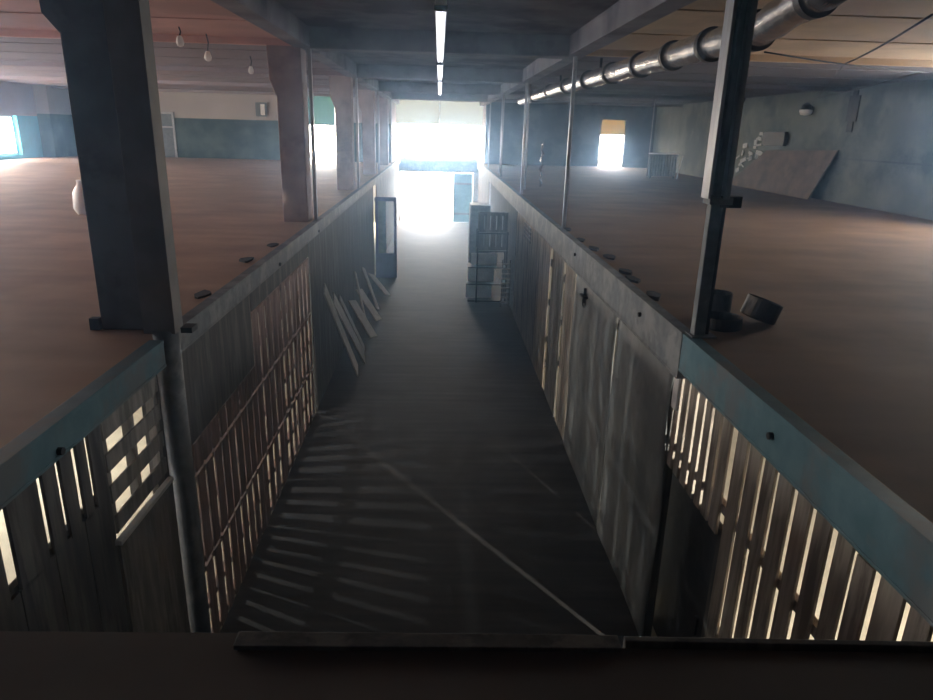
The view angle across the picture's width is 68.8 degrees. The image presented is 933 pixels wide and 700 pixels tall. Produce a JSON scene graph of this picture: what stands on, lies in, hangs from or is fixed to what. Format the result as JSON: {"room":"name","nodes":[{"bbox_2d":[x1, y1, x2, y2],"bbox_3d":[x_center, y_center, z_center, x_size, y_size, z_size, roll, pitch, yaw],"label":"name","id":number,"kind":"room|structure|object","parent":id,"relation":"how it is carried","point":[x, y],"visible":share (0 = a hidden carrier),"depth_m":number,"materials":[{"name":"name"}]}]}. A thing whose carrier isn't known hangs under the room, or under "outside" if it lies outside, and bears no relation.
{"room":"warehouse","nodes":[
{"label":"warehouse","id":0,"kind":"room"},
{"bbox_2d":[0,81,43,159],"bbox_3d":[-16.710,-4.687,13.121,0.350,3.215,35.100,1,18,-3],"label":"wall","id":1,"kind":"structure","parent":0,"point":[17,100],"depth_m":26.18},
{"bbox_2d":[0,115,18,155],"bbox_3d":[-17.221,-7.910,25.100,0.080,1.420,1.900,1,18,-3],"label":"window frame","id":2,"kind":"structure","parent":1,"relation":"in","point":[9,116],"depth_m":25.81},
{"bbox_2d":[32,84,77,156],"bbox_3d":[-16.894,-9.507,28.383,0.500,2.745,2.500,1,18,-3],"label":"wall pier","id":3,"kind":"object","parent":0,"point":[53,108],"visible":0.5,"depth_m":27.56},
{"bbox_2d":[0,0,376,94],"bbox_3d":[-9.564,-5.947,12.997,13.880,0.362,35.100,1,18,-3],"label":"ceiling","id":4,"kind":"structure","parent":0,"point":[193,17],"depth_m":12.37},
{"bbox_2d":[0,29,290,46],"bbox_3d":[-9.493,-4.812,10.122,13.800,0.150,0.270,1,18,-3],"label":"ceiling beam","id":5,"kind":"structure","parent":4,"relation":"attached to","point":[4,33],"depth_m":10.25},
{"bbox_2d":[0,61,343,75],"bbox_3d":[-9.726,-6.709,15.968,13.800,0.150,0.270,1,18,-3],"label":"ceiling beam","id":6,"kind":"structure","parent":4,"relation":"attached to","point":[2,63],"depth_m":16.00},
{"bbox_2d":[0,75,368,89],"bbox_3d":[-9.957,-8.590,21.766,13.800,0.150,0.270,1,18,-3],"label":"ceiling beam","id":7,"kind":"structure","parent":4,"relation":"attached to","point":[1,76],"depth_m":21.71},
{"bbox_2d":[50,85,382,97],"bbox_3d":[-10.188,-10.472,27.564,13.800,0.150,0.270,1,18,-3],"label":"ceiling beam","id":8,"kind":"structure","parent":4,"relation":"attached to","point":[52,86],"depth_m":27.47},
{"bbox_2d":[0,156,390,448],"bbox_3d":[-9.548,-3.118,13.916,14.070,0.120,35.100,1,18,-3],"label":"deck","id":9,"kind":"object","parent":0,"point":[224,211],"visible":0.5,"depth_m":8.17,"materials":[{"name":"wood"}]},
{"bbox_2d":[72,180,85,214],"bbox_3d":[-6.343,-2.533,11.294,0.328,0.550,0.340,1,18,-3],"label":"sack","id":10,"kind":"object","parent":9,"relation":"on","point":[77,194],"visible":0.49,"depth_m":11.17,"materials":[{"name":"fabric"}]},
{"bbox_2d":[0,340,166,510],"bbox_3d":[-2.100,0.465,3.418,0.120,0.192,2.870,1,18,-3],"label":"beam","id":11,"kind":"structure","parent":9,"relation":"on","point":[25,458],"depth_m":3.60,"materials":[{"name":"teal metal"}]},
{"bbox_2d":[39,0,142,329],"bbox_3d":[-2.580,-1.470,4.928,0.520,2.645,0.430,1,18,-3],"label":"concrete column","id":12,"kind":"structure","parent":9,"relation":"on","point":[80,24],"depth_m":4.75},
{"bbox_2d":[179,189,361,352],"bbox_3d":[-2.398,-1.967,10.913,0.120,0.192,12.460,1,18,-3],"label":"beam","id":13,"kind":"structure","parent":9,"relation":"on","point":[216,306],"depth_m":7.00,"materials":[{"name":"grey metal"}]},
{"bbox_2d":[181,295,253,445],"bbox_3d":[-2.283,0.084,6.317,0.016,0.880,2.170,1,18,-3],"label":"sheet","id":14,"kind":"object","parent":13,"relation":"attached to","point":[218,361],"visible":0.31,"depth_m":6.20,"materials":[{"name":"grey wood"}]},
{"bbox_2d":[249,244,307,311],"bbox_3d":[-2.380,-1.058,8.862,0.020,0.280,3.320,1,18,-3],"label":"fascia","id":15,"kind":"object","parent":13,"relation":"attached to","point":[263,290],"visible":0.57,"depth_m":8.44,"materials":[{"name":"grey wood"}]},
{"bbox_2d":[307,48,317,218],"bbox_3d":[-2.425,-3.365,10.752,0.055,2.575,0.060,1,18,-3],"label":"slim post","id":16,"kind":"object","parent":13,"relation":"on","point":[309,54],"visible":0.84,"depth_m":10.71,"materials":[{"name":"metal"}]},
{"bbox_2d":[266,45,312,221],"bbox_3d":[-2.819,-3.415,10.921,0.520,2.645,0.420,1,18,-3],"label":"concrete column","id":17,"kind":"structure","parent":9,"relation":"on","point":[286,64],"depth_m":10.71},
{"bbox_2d":[329,75,354,189],"bbox_3d":[-3.053,-5.312,16.766,0.520,2.645,0.420,1,18,-3],"label":"concrete column","id":18,"kind":"structure","parent":9,"relation":"on","point":[341,87],"depth_m":16.55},
{"bbox_2d":[358,90,375,173],"bbox_3d":[-3.284,-7.193,22.564,0.520,2.645,0.420,1,18,-3],"label":"concrete column","id":19,"kind":"structure","parent":9,"relation":"on","point":[366,98],"depth_m":22.34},
{"bbox_2d":[358,159,400,195],"bbox_3d":[-2.982,-6.637,25.303,0.100,0.192,17.780,1,18,-3],"label":"beam","id":20,"kind":"structure","parent":9,"relation":"on","point":[368,185],"depth_m":21.24,"materials":[{"name":"grey metal"}]},
{"bbox_2d":[355,77,359,187],"bbox_3d":[-2.658,-5.262,16.598,0.055,2.575,0.060,1,18,-3],"label":"slim post","id":21,"kind":"object","parent":20,"relation":"on","point":[356,80],"visible":0.9,"depth_m":16.58,"materials":[{"name":"metal"}]},
{"bbox_2d":[375,98,388,164],"bbox_3d":[-3.515,-9.075,28.362,0.520,2.645,0.420,1,18,-3],"label":"concrete column","id":22,"kind":"structure","parent":9,"relation":"on","point":[383,103],"depth_m":28.16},
{"bbox_2d":[159,92,390,162],"bbox_3d":[-10.275,-10.015,29.955,13.850,3.095,0.300,1,18,-3],"label":"wall","id":23,"kind":"structure","parent":0,"point":[207,125],"depth_m":29.88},
{"bbox_2d":[161,112,177,156],"bbox_3d":[-13.275,-9.425,29.824,1.060,1.895,0.075,1,18,-3],"label":"doorway","id":24,"kind":"structure","parent":23,"relation":"in","point":[167,118],"depth_m":29.82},
{"bbox_2d":[255,102,266,116],"bbox_3d":[-8.928,-10.455,29.621,0.460,0.580,0.155,1,18,-3],"label":"switch box","id":25,"kind":"object","parent":23,"relation":"attached to","point":[261,107],"visible":1,"depth_m":29.56,"materials":[{"name":"grey metal"}]},
{"bbox_2d":[307,96,334,159],"bbox_3d":[-6.456,-9.836,30.139,1.400,2.845,0.150,1,18,-3],"label":"window","id":26,"kind":"structure","parent":23,"relation":"in","point":[324,109],"depth_m":29.92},
{"bbox_2d":[308,164,398,411],"bbox_3d":[-2.971,-4.114,22.587,0.070,2.900,24.500,1,18,-3],"label":"wall","id":27,"kind":"structure","parent":0,"point":[330,253],"depth_m":13.90,"materials":[{"name":"grey concrete"}]},
{"bbox_2d":[375,197,396,277],"bbox_3d":[-2.520,-3.505,21.361,0.660,2.520,0.100,1,18,-3],"label":"door","id":28,"kind":"structure","parent":27,"relation":"in","point":[386,263],"depth_m":21.40,"materials":[{"name":"paint"}]},
{"bbox_2d":[392,102,395,161],"bbox_3d":[-3.579,-10.509,32.060,0.300,3.095,3.500,1,18,-3],"label":"wall","id":29,"kind":"structure","parent":0,"point":[393,103],"depth_m":32.27,"materials":[{"name":"paint"}]},
{"bbox_2d":[396,157,490,221],"bbox_3d":[-1.395,-9.619,34.462,5.800,6.150,0.350,1,18,-3],"label":"wall","id":30,"kind":"structure","parent":0,"point":[475,175],"depth_m":34.63,"materials":[{"name":"paint"}]},
{"bbox_2d":[393,160,482,172],"bbox_3d":[-1.387,-9.198,34.151,5.800,0.540,0.460,1,18,-3],"label":"lintel","id":31,"kind":"object","parent":30,"relation":"attached to","point":[405,165],"visible":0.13,"depth_m":34.01,"materials":[{"name":"paint"}]},
{"bbox_2d":[453,173,472,221],"bbox_3d":[-0.198,-7.756,34.772,0.970,2.440,0.100,1,18,-3],"label":"gate leaf","id":32,"kind":"object","parent":31,"relation":"attached to","point":[462,182],"visible":0.8,"depth_m":34.70,"materials":[{"name":"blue metal"}]},
{"bbox_3d":[-1.269,-11.019,33.959,4.670,2.830,0.150,1,18,-3],"label":"window frame","id":33,"kind":"structure","parent":30,"relation":"in","visible":0},
{"bbox_2d":[396,100,438,124],"bbox_3d":[-2.466,-11.797,33.660,2.230,1.230,0.010,1,18,-3],"label":"window","id":34,"kind":"structure","parent":33,"relation":"attached to","point":[423,112],"depth_m":33.68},
{"bbox_2d":[440,101,482,125],"bbox_3d":[-0.124,-11.765,33.763,2.420,1.230,0.010,1,18,-3],"label":"window","id":35,"kind":"structure","parent":33,"relation":"attached to","point":[451,112],"depth_m":33.77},
{"bbox_2d":[276,0,618,84],"bbox_3d":[-0.578,-6.447,15.034,4.240,0.190,38.600,1,18,-3],"label":"ceiling","id":36,"kind":"structure","parent":0,"point":[548,17],"depth_m":9.02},
{"bbox_2d":[211,0,399,103],"bbox_3d":[-2.671,-6.294,15.000,0.260,0.370,38.600,1,18,-3],"label":"ceiling beam","id":37,"kind":"structure","parent":36,"relation":"attached to","point":[270,16],"depth_m":8.91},
{"bbox_2d":[309,26,569,58],"bbox_3d":[-0.397,-4.712,10.417,3.920,0.340,0.360,1,18,-3],"label":"ceiling beam","id":38,"kind":"structure","parent":36,"relation":"attached to","point":[335,39],"depth_m":10.26,"materials":[{"name":"grey concrete"}]},
{"bbox_2d":[391,92,487,101],"bbox_3d":[-1.093,-10.372,27.859,3.920,0.340,0.360,1,18,-3],"label":"ceiling beam","id":39,"kind":"structure","parent":36,"relation":"attached to","point":[394,95],"depth_m":27.70,"materials":[{"name":"grey concrete"}]},
{"bbox_2d":[357,64,522,83],"bbox_3d":[-0.630,-6.609,16.263,3.920,0.340,0.360,1,18,-3],"label":"ceiling beam","id":40,"kind":"structure","parent":36,"relation":"attached to","point":[364,71],"depth_m":16.10,"materials":[{"name":"grey concrete"}]},
{"bbox_2d":[379,81,500,94],"bbox_3d":[-0.861,-8.490,22.061,3.920,0.340,0.360,1,18,-3],"label":"ceiling beam","id":41,"kind":"structure","parent":36,"relation":"attached to","point":[384,86],"depth_m":21.90,"materials":[{"name":"grey concrete"}]},
{"bbox_2d":[434,0,447,62],"bbox_3d":[-0.325,-4.057,8.586,0.120,0.375,5.150,1,18,-3],"label":"strip light","id":42,"kind":"object","parent":36,"relation":"hanging from","point":[440,7],"visible":1,"depth_m":7.25,"materials":[{"name":"white plastic"}]},
{"bbox_2d":[479,0,696,105],"bbox_3d":[1.505,-6.238,15.185,0.260,0.370,38.600,1,18,-3],"label":"ceiling beam","id":43,"kind":"structure","parent":36,"relation":"attached to","point":[623,18],"depth_m":8.31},
{"bbox_2d":[0,221,932,647],"bbox_3d":[-3.693,-0.632,16.797,26.090,0.200,38.600,1,18,-3],"label":"floor","id":44,"kind":"structure","parent":0,"point":[434,487],"depth_m":8.82,"materials":[{"name":"concrete"}]},
{"bbox_2d":[0,425,129,631],"bbox_3d":[-2.208,2.102,3.432,0.070,2.900,2.195,1,18,-3],"label":"fence","id":45,"kind":"object","parent":44,"relation":"on","point":[72,582],"visible":0.73,"depth_m":3.70,"materials":[{"name":"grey wood"}]},
{"bbox_2d":[100,376,167,533],"bbox_3d":[-2.241,0.670,4.573,0.075,0.760,0.830,1,18,-3],"label":"lattice panel","id":46,"kind":"object","parent":45,"relation":"attached to","point":[126,446],"visible":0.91,"depth_m":4.54,"materials":[{"name":"grey wood"}]},
{"bbox_2d":[115,477,190,632],"bbox_3d":[-2.215,2.041,4.977,0.040,2.065,0.870,1,18,-3],"label":"wall panel","id":47,"kind":"object","parent":44,"relation":"on","point":[149,550],"visible":0.72,"depth_m":4.79,"materials":[{"name":"grey wood"}]},
{"bbox_2d":[142,375,168,493],"bbox_3d":[-2.367,1.452,5.427,0.050,2.900,0.280,1,18,-3],"label":"stud","id":48,"kind":"object","parent":44,"relation":"on","point":[144,413],"visible":0.02,"depth_m":5.15,"materials":[{"name":"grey wood"}]},
{"bbox_2d":[102,0,210,632],"bbox_3d":[-2.135,0.151,4.982,0.300,5.660,0.260,1,18,-3],"label":"post","id":49,"kind":"object","parent":44,"relation":"on","point":[127,22],"visible":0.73,"depth_m":4.62,"materials":[{"name":"metal"}]},
{"bbox_2d":[204,513,240,632],"bbox_3d":[-2.344,2.199,6.428,0.075,0.852,1.080,1,18,-3],"label":"wooden pallet","id":50,"kind":"object","parent":44,"relation":"on","point":[216,584],"visible":0.66,"depth_m":6.49,"materials":[{"name":"brown wood"}]},
{"bbox_2d":[195,433,234,565],"bbox_3d":[-2.321,1.363,6.157,0.075,0.856,1.080,1,18,-3],"label":"wooden pallet","id":51,"kind":"object","parent":50,"relation":"on","point":[222,488],"visible":0.81,"depth_m":6.19,"materials":[{"name":"brown wood"}]},
{"bbox_2d":[233,462,266,582],"bbox_3d":[-2.386,1.858,7.483,0.075,0.856,1.080,1,18,-3],"label":"wooden pallet","id":52,"kind":"object","parent":44,"relation":"on","point":[250,515],"visible":0.95,"depth_m":7.42,"materials":[{"name":"brown wood"}]},
{"bbox_2d":[225,390,261,507],"bbox_3d":[-2.363,1.021,7.213,0.075,0.856,1.080,1,18,-3],"label":"wooden pallet","id":53,"kind":"object","parent":52,"relation":"on","point":[246,451],"visible":0.96,"depth_m":7.14,"materials":[{"name":"brown wood"}]},
{"bbox_2d":[261,422,286,523],"bbox_3d":[-2.428,1.516,8.538,0.075,0.858,1.080,1,18,-3],"label":"wooden pallet","id":54,"kind":"object","parent":44,"relation":"on","point":[274,464],"visible":0.95,"depth_m":8.49,"materials":[{"name":"brown wood"}]},
{"bbox_2d":[255,359,282,457],"bbox_3d":[-2.405,0.680,8.268,0.075,0.857,1.080,1,18,-3],"label":"wooden pallet","id":55,"kind":"object","parent":54,"relation":"on","point":[273,414],"visible":0.97,"depth_m":8.21,"materials":[{"name":"brown wood"}]},
{"bbox_2d":[251,291,278,386],"bbox_3d":[-2.381,-0.157,7.997,0.075,0.858,1.080,1,18,-3],"label":"wooden pallet","id":56,"kind":"object","parent":55,"relation":"on","point":[272,346],"visible":0.96,"depth_m":7.94,"materials":[{"name":"brown wood"}]},
{"bbox_2d":[281,392,301,477],"bbox_3d":[-2.470,1.171,9.593,0.075,0.854,1.080,1,18,-3],"label":"wooden pallet","id":57,"kind":"object","parent":44,"relation":"on","point":[288,437],"visible":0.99,"depth_m":9.56,"materials":[{"name":"brown wood"}]},
{"bbox_2d":[278,334,299,418],"bbox_3d":[-2.447,0.340,9.324,0.075,0.848,1.080,1,18,-3],"label":"wooden pallet","id":58,"kind":"object","parent":57,"relation":"on","point":[285,377],"visible":0.98,"depth_m":9.28,"materials":[{"name":"brown wood"}]},
{"bbox_2d":[272,273,296,354],"bbox_3d":[-2.423,-0.503,9.051,0.075,0.854,1.080,1,18,-3],"label":"wooden pallet","id":59,"kind":"object","parent":58,"relation":"on","point":[283,288],"visible":0.97,"depth_m":8.99,"materials":[{"name":"brown wood"}]},
{"bbox_2d":[297,366,314,442],"bbox_3d":[-2.512,0.835,10.649,0.075,0.853,1.080,1,18,-3],"label":"wooden pallet","id":60,"kind":"object","parent":44,"relation":"on","point":[307,396],"visible":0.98,"depth_m":10.62,"materials":[{"name":"brown wood"}]},
{"bbox_2d":[293,314,312,387],"bbox_3d":[-2.489,-0.004,10.378,0.075,0.853,1.080,1,18,-3],"label":"wooden pallet","id":61,"kind":"object","parent":60,"relation":"on","point":[301,331],"visible":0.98,"depth_m":10.33,"materials":[{"name":"brown wood"}]},
{"bbox_2d":[290,258,310,329],"bbox_3d":[-2.466,-0.842,10.107,0.075,0.857,1.080,1,18,-3],"label":"wooden pallet","id":62,"kind":"object","parent":61,"relation":"on","point":[302,308],"visible":0.96,"depth_m":10.07,"materials":[{"name":"brown wood"}]},
{"bbox_2d":[323,284,357,375],"bbox_3d":[-2.276,-0.326,12.455,0.156,1.959,1.277,8,19,20],"label":"board","id":63,"kind":"object","parent":44,"relation":"on","point":[326,294],"visible":1,"depth_m":12.34,"materials":[{"name":"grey wood"}]},
{"bbox_2d":[333,292,364,363],"bbox_3d":[-2.282,-0.406,13.297,0.222,1.593,1.180,11,20,26],"label":"board","id":64,"kind":"object","parent":44,"relation":"on","point":[336,303],"visible":0.89,"depth_m":13.21,"materials":[{"name":"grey wood"}]},
{"bbox_2d":[339,295,364,351],"bbox_3d":[-2.359,-0.533,14.094,0.139,1.340,0.868,12,21,29],"label":"board","id":65,"kind":"object","parent":44,"relation":"on","point":[341,301],"visible":0.94,"depth_m":14.00,"materials":[{"name":"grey wood"}]},
{"bbox_2d":[348,300,376,337],"bbox_3d":[-2.332,-0.705,15.328,0.550,0.910,0.760,3,18,6],"label":"board","id":66,"kind":"object","parent":44,"relation":"on","point":[358,311],"visible":1,"depth_m":15.27,"materials":[{"name":"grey wood"}]},
{"bbox_2d":[356,289,381,320],"bbox_3d":[-2.392,-1.112,16.693,0.540,0.841,0.725,3,18,5],"label":"board","id":67,"kind":"object","parent":44,"relation":"on","point":[367,302],"visible":0.96,"depth_m":16.66,"materials":[{"name":"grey wood"}]},
{"bbox_2d":[467,202,490,278],"bbox_3d":[0.373,-3.216,20.828,0.600,2.450,0.850,1,18,-3],"label":"tall cabinet","id":68,"kind":"object","parent":44,"relation":"on","point":[474,208],"visible":0.44,"depth_m":20.29,"materials":[{"name":"metal"}]},
{"bbox_2d":[467,228,508,302],"bbox_3d":[0.576,-2.346,18.920,1.080,1.980,0.610,1,18,-3],"label":"shelf rack","id":69,"kind":"object","parent":44,"relation":"on","point":[475,299],"visible":0.71,"depth_m":18.84,"materials":[{"name":"metal"}]},
{"bbox_2d":[465,283,491,297],"bbox_3d":[0.337,-1.669,19.146,0.720,0.414,0.106,1,18,-3],"label":"box","id":70,"kind":"object","parent":69,"relation":"on","point":[483,291],"visible":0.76,"depth_m":19.14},
{"bbox_2d":[468,268,493,280],"bbox_3d":[0.409,-2.110,19.006,0.720,0.404,0.104,1,18,-3],"label":"box","id":71,"kind":"object","parent":69,"relation":"on","point":[484,274],"visible":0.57,"depth_m":19.00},
{"bbox_2d":[471,253,496,264],"bbox_3d":[0.490,-2.523,18.875,0.720,0.336,0.089,1,18,-3],"label":"box","id":72,"kind":"object","parent":69,"relation":"on","point":[483,258],"visible":1,"depth_m":18.86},
{"bbox_2d":[478,211,507,250],"bbox_3d":[0.713,-3.269,18.600,0.780,1.020,0.480,1,18,-3],"label":"crate","id":73,"kind":"object","parent":69,"relation":"on","point":[481,215],"visible":0.99,"depth_m":18.36,"materials":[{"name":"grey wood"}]},
{"bbox_2d":[500,259,510,306],"bbox_3d":[1.055,-1.783,18.327,0.240,1.300,0.060,1,18,-3],"label":"ladder frame","id":74,"kind":"object","parent":44,"relation":"on","point":[509,273],"visible":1,"depth_m":18.30,"materials":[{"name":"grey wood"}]},
{"bbox_2d":[563,275,619,528],"bbox_3d":[1.575,0.528,8.933,0.150,2.710,2.364,1,18,-3],"label":"sheeting","id":75,"kind":"object","parent":44,"relation":"on","point":[595,326],"visible":0.94,"depth_m":8.72,"materials":[{"name":"grey metal"}]},
{"bbox_2d":[597,320,673,636],"bbox_3d":[1.680,1.192,6.888,0.103,2.710,1.889,1,18,-3],"label":"sheeting","id":76,"kind":"object","parent":44,"relation":"on","point":[641,390],"visible":0.93,"depth_m":6.72,"materials":[{"name":"grey metal"}]},
{"bbox_2d":[643,383,684,636],"bbox_3d":[1.748,1.428,6.099,0.070,2.750,0.100,1,18,-3],"label":"stud","id":77,"kind":"object","parent":44,"relation":"on","point":[651,599],"visible":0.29,"depth_m":6.14,"materials":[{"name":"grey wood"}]},
{"bbox_2d":[652,473,716,637],"bbox_3d":[1.807,1.930,5.772,0.142,2.000,1.355,1,18,-3],"label":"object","id":78,"kind":"structure","parent":44,"relation":"on","point":[689,543],"depth_m":5.76,"materials":[{"name":"metal"}]},
{"bbox_2d":[667,379,932,641],"bbox_3d":[1.820,2.004,4.300,0.090,2.765,3.600,1,18,-3],"label":"fence","id":79,"kind":"object","parent":44,"relation":"on","point":[689,445],"visible":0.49,"depth_m":4.12,"materials":[{"name":"brown wood"}]},
{"bbox_2d":[671,377,680,410],"bbox_3d":[1.734,0.334,5.627,0.020,0.320,0.120,1,18,-3],"label":"scrap","id":80,"kind":"object","parent":79,"relation":"attached to","point":[677,382],"visible":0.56,"depth_m":5.62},
{"bbox_2d":[0,631,932,699],"bbox_3d":[-0.019,1.669,-0.090,3.860,0.095,4.800,1,18,-3],"label":"floor","id":81,"kind":"structure","parent":0,"point":[34,665],"depth_m":1.99,"materials":[{"name":"concrete"}]},
{"bbox_2d":[233,631,932,652],"bbox_3d":[0.537,1.006,2.143,2.491,0.212,0.065,1,18,-1],"label":"ledge","id":82,"kind":"object","parent":81,"relation":"attached to","point":[245,640],"visible":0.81,"depth_m":2.11,"materials":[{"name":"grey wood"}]},
{"bbox_2d":[478,171,576,439],"bbox_3d":[1.074,-3.803,22.297,0.085,2.700,25.550,1,18,-3],"label":"wall","id":83,"kind":"structure","parent":0,"point":[533,258],"depth_m":13.18,"materials":[{"name":"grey wood"}]},
{"bbox_2d":[484,102,656,167],"bbox_3d":[4.851,-10.241,31.957,7.940,3.095,0.300,1,18,-3],"label":"wall","id":84,"kind":"structure","parent":0,"point":[548,123],"depth_m":31.83,"materials":[{"name":"stone"}]},
{"bbox_2d":[601,120,625,134],"bbox_3d":[6.872,-10.421,31.932,1.170,0.670,0.010,1,18,-3],"label":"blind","id":85,"kind":"structure","parent":84,"relation":"in","point":[608,127],"depth_m":31.92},
{"bbox_2d":[483,163,932,522],"bbox_3d":[5.384,-3.131,15.243,8.160,0.120,36.500,1,18,-3],"label":"deck","id":86,"kind":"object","parent":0,"point":[848,350],"visible":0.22,"depth_m":7.46,"materials":[{"name":"wood"}]},
{"bbox_2d":[477,161,525,215],"bbox_3d":[0.944,-6.232,24.696,0.100,0.382,19.480,1,18,-3],"label":"beam","id":87,"kind":"structure","parent":86,"relation":"attached to","point":[509,193],"depth_m":19.74,"materials":[{"name":"grey metal"}]},
{"bbox_2d":[500,95,504,177],"bbox_3d":[1.189,-7.084,22.578,0.060,2.665,0.060,1,18,-3],"label":"slim post","id":88,"kind":"object","parent":86,"relation":"on","point":[503,95],"visible":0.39,"depth_m":22.57,"materials":[{"name":"metal"}]},
{"bbox_2d":[520,82,527,193],"bbox_3d":[1.420,-5.202,16.780,0.060,2.665,0.060,1,18,-3],"label":"slim post","id":89,"kind":"object","parent":86,"relation":"on","point":[526,85],"visible":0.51,"depth_m":16.74,"materials":[{"name":"metal"}]},
{"bbox_2d":[524,83,530,188],"bbox_3d":[1.624,-5.699,18.205,0.057,2.745,0.060,1,18,-3],"label":"riser pipe","id":90,"kind":"object","parent":86,"relation":"on","point":[529,91],"visible":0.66,"depth_m":18.18,"materials":[{"name":"metal"}]},
{"bbox_2d":[562,57,577,227],"bbox_3d":[1.653,-3.305,10.934,0.060,2.665,0.060,1,18,-3],"label":"slim post","id":91,"kind":"object","parent":86,"relation":"on","point":[575,59],"visible":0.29,"depth_m":10.89,"materials":[{"name":"metal"}]},
{"bbox_2d":[522,199,689,378],"bbox_3d":[1.504,-1.587,10.382,0.120,0.382,10.600,1,18,-3],"label":"beam","id":92,"kind":"structure","parent":86,"relation":"attached to","point":[661,333],"depth_m":7.09,"materials":[{"name":"grey metal"}]},
{"bbox_2d":[648,153,683,178],"bbox_3d":[7.250,-6.714,24.849,1.260,0.894,0.170,1,18,-3],"label":"crate","id":93,"kind":"object","parent":86,"relation":"on","point":[660,164],"visible":1,"depth_m":24.79,"materials":[{"name":"grey wood"}]},
{"bbox_2d":[712,289,732,311],"bbox_3d":[2.176,-0.391,5.925,0.240,0.230,0.240,1,18,-3],"label":"tub","id":94,"kind":"object","parent":86,"relation":"on","point":[722,299],"visible":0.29,"depth_m":5.81,"materials":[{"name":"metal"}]},
{"bbox_2d":[709,311,742,331],"bbox_3d":[2.116,-0.234,5.647,0.320,0.100,0.320,1,18,-3],"label":"tub","id":95,"kind":"object","parent":86,"relation":"on","point":[720,321],"visible":0.75,"depth_m":5.54,"materials":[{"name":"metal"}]},
{"bbox_2d":[740,293,782,324],"bbox_3d":[2.500,-0.347,5.774,0.335,0.250,0.300,1,18,-3],"label":"tub","id":96,"kind":"object","parent":86,"relation":"on","point":[758,308],"visible":1,"depth_m":5.66,"materials":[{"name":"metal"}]},
{"bbox_2d":[732,150,838,198],"bbox_3d":[9.038,-5.295,19.999,0.316,1.265,5.796,1,18,-3],"label":"sheet","id":97,"kind":"object","parent":86,"relation":"on","point":[794,173],"visible":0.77,"depth_m":19.16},
{"bbox_2d":[678,334,932,626],"bbox_3d":[1.812,0.566,3.796,0.210,0.410,3.230,1,18,-3],"label":"beam","id":98,"kind":"structure","parent":86,"relation":"attached to","point":[889,533],"depth_m":3.32,"materials":[{"name":"teal metal"}]},
{"bbox_2d":[685,0,757,338],"bbox_3d":[1.846,-1.343,4.835,0.260,2.595,0.160,1,18,-3],"label":"post","id":99,"kind":"object","parent":98,"relation":"on","point":[740,15],"visible":1,"depth_m":4.77,"materials":[{"name":"metal"}]},
{"bbox_2d":[500,0,932,106],"bbox_3d":[5.558,-5.958,14.332,7.970,0.362,36.500,1,18,-3],"label":"ceiling","id":100,"kind":"structure","parent":0,"point":[854,28],"depth_m":9.75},
{"bbox_2d":[494,99,682,106],"bbox_3d":[5.041,-10.266,28.238,7.890,0.150,0.270,1,18,-3],"label":"ceiling beam","id":101,"kind":"structure","parent":100,"relation":"attached to","point":[498,100],"depth_m":28.15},
{"bbox_2d":[509,91,745,100],"bbox_3d":[5.272,-8.384,22.440,7.890,0.150,0.270,1,18,-3],"label":"ceiling beam","id":102,"kind":"structure","parent":100,"relation":"attached to","point":[514,92],"depth_m":22.34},
{"bbox_2d":[517,0,846,104],"bbox_3d":[2.219,-5.431,13.727,0.336,0.568,19.490,1,18,-3],"label":"ventilation duct","id":103,"kind":"object","parent":100,"relation":"hanging from","point":[777,18],"visible":0.88,"depth_m":7.10,"materials":[{"name":"metal"}]},
{"bbox_2d":[534,78,851,91],"bbox_3d":[5.503,-6.503,16.642,7.890,0.150,0.270,1,18,-3],"label":"ceiling beam","id":104,"kind":"structure","parent":100,"relation":"attached to","point":[541,80],"depth_m":16.58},
{"bbox_2d":[584,49,932,68],"bbox_3d":[5.736,-4.606,10.796,7.890,0.150,0.270,1,18,-3],"label":"ceiling beam","id":105,"kind":"structure","parent":100,"relation":"attached to","point":[600,53],"depth_m":10.68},
{"bbox_2d":[817,14,932,96],"bbox_3d":[6.688,-4.917,12.266,0.280,0.094,13.453,9,19,21],"label":"cable","id":106,"kind":"object","parent":105,"relation":"hanging from","point":[930,15],"visible":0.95,"depth_m":7.87,"materials":[{"name":"metal"}]},
{"bbox_2d":[652,79,932,219],"bbox_3d":[9.637,-3.150,15.406,0.350,6.150,36.500,1,18,-3],"label":"wall","id":107,"kind":"structure","parent":0,"point":[894,123],"depth_m":16.72,"materials":[{"name":"paint"}]},
{"bbox_2d":[736,132,762,171],"bbox_3d":[9.165,-6.502,22.466,0.030,1.305,2.606,1,18,-3],"label":"peeling plaster","id":108,"kind":"object","parent":107,"relation":"attached to","point":[745,145],"visible":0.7,"depth_m":21.93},
{"bbox_2d":[761,132,787,145],"bbox_3d":[9.177,-6.299,20.311,0.100,0.400,1.400,1,18,-3],"label":"wall box","id":109,"kind":"object","parent":107,"relation":"attached to","point":[769,138],"visible":1,"depth_m":20.17,"materials":[{"name":"metal"}]},
{"bbox_2d":[764,51,922,98],"bbox_3d":[7.605,-5.271,13.468,2.059,0.131,10.828,11,20,27],"label":"cable","id":110,"kind":"object","parent":107,"relation":"attached to","point":[918,72],"visible":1,"depth_m":10.35,"materials":[{"name":"metal"}]},
{"bbox_2d":[845,90,861,131],"bbox_3d":[9.428,-5.823,16.635,0.030,0.970,0.440,1,18,-3],"label":"joint","id":111,"kind":"object","parent":107,"relation":"attached to","point":[854,101],"visible":0.98,"depth_m":16.61,"materials":[{"name":"metal"}]},
{"bbox_2d":[834,157,932,165],"bbox_3d":[9.447,-4.408,15.885,0.020,0.040,7.800,1,18,-3],"label":"trim","id":112,"kind":"structure","parent":107,"relation":"attached to","point":[834,157],"depth_m":15.41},
{"label":"outside","id":113,"kind":"structure","parent":0,"visible":0},
{"bbox_2d":[311,154,620,220],"bbox_3d":[-3.072,-19.527,75.393,80.000,0.230,84.400,1,18,-3],"label":"ground","id":114,"kind":"structure","parent":113,"point":[428,196],"depth_m":50.85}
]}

